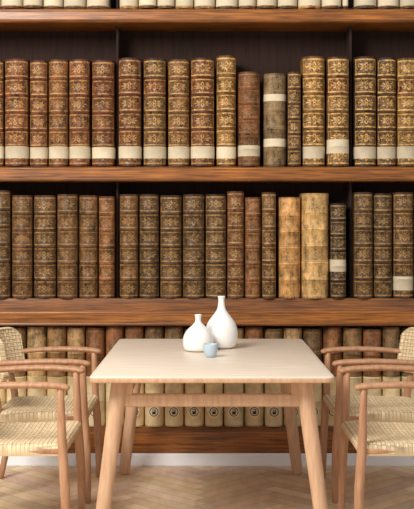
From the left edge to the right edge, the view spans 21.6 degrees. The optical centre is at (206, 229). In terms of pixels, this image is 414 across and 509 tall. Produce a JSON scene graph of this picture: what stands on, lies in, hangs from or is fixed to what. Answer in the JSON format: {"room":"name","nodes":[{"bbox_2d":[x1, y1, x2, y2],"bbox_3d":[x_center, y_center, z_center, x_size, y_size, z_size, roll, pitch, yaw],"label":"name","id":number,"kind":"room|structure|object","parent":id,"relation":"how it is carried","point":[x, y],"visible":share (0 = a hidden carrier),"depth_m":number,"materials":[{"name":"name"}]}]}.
{"room":"dining room","nodes":[
{"label":"dining room","id":0,"kind":"room"},
{"bbox_2d":[0,466,413,508],"bbox_3d":[0.000,1.367,2.910,7.200,0.003,7.420,0,0,0],"label":"floor","id":1,"kind":"structure","parent":0,"point":[21,487],"depth_m":5.72,"materials":[{"name":"brown wood"}]},
{"bbox_2d":[0,365,85,508],"bbox_3d":[-0.876,0.948,4.880,0.593,0.836,0.627,0,0,0],"label":"dining chair","id":2,"kind":"object","parent":1,"relation":"on","point":[52,438],"visible":1,"depth_m":4.78,"materials":[{"name":"brown wood"}]},
{"bbox_2d":[0,327,101,502],"bbox_3d":[-0.876,0.948,5.700,0.593,0.836,0.627,0,0,0],"label":"dining chair","id":3,"kind":"object","parent":1,"relation":"on","point":[23,408],"visible":0.87,"depth_m":5.64,"materials":[{"name":"brown wood"}]},
{"bbox_2d":[0,0,413,452],"bbox_3d":[0.000,-0.385,6.443,4.540,3.500,0.334,0,0,0],"label":"bookcase","id":4,"kind":"object","parent":1,"relation":"on","point":[263,41],"visible":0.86,"depth_m":6.31,"materials":[{"name":"brown wood"}]},
{"bbox_2d":[0,0,413,426],"bbox_3d":[0.000,-0.378,6.407,4.435,3.050,0.225,0,0,0],"label":"books","id":5,"kind":"object","parent":4,"relation":"in","point":[55,112],"visible":0.74,"depth_m":6.33,"materials":[{"name":"leather"}]},
{"bbox_2d":[0,453,413,465],"bbox_3d":[0.000,1.329,6.268,4.600,0.072,0.020,0,0,0],"label":"baseboard","id":6,"kind":"structure","parent":1,"relation":"on","point":[137,459],"depth_m":6.26,"materials":[{"name":"white paint"}]},
{"bbox_2d":[90,339,333,508],"bbox_3d":[0.021,0.991,5.335,1.034,0.752,1.590,0,0,0],"label":"dining table","id":7,"kind":"object","parent":1,"relation":"on","point":[291,363],"visible":1,"depth_m":4.67,"materials":[{"name":"brown wood"}]},
{"bbox_2d":[183,314,212,351],"bbox_3d":[-0.045,0.521,5.500,0.155,0.186,0.155,0,0,0],"label":"vase","id":8,"kind":"object","parent":7,"relation":"on","point":[198,334],"visible":0.95,"depth_m":5.45,"materials":[{"name":"white ceramic"}]},
{"bbox_2d":[203,343,217,356],"bbox_3d":[0.017,0.583,5.240,0.071,0.064,0.071,0,0,0],"label":"cup","id":9,"kind":"object","parent":7,"relation":"on","point":[210,349],"visible":1,"depth_m":5.21,"materials":[{"name":"blue ceramic"}]},
{"bbox_2d":[206,296,237,348],"bbox_3d":[0.075,0.479,5.640,0.169,0.270,0.169,0,0,0],"label":"vase","id":10,"kind":"object","parent":7,"relation":"on","point":[223,328],"visible":0.9,"depth_m":5.58,"materials":[{"name":"white ceramic"}]},
{"bbox_2d":[320,327,413,502],"bbox_3d":[0.920,0.948,5.700,0.593,0.836,0.627,0,0,0],"label":"dining chair","id":11,"kind":"object","parent":1,"relation":"on","point":[379,408],"visible":0.84,"depth_m":5.64,"materials":[{"name":"brown wood"}]},
{"bbox_2d":[338,365,413,508],"bbox_3d":[0.920,0.948,4.880,0.593,0.836,0.627,0,0,0],"label":"dining chair","id":12,"kind":"object","parent":1,"relation":"on","point":[369,438],"visible":1,"depth_m":4.76,"materials":[{"name":"brown wood"}]}
]}

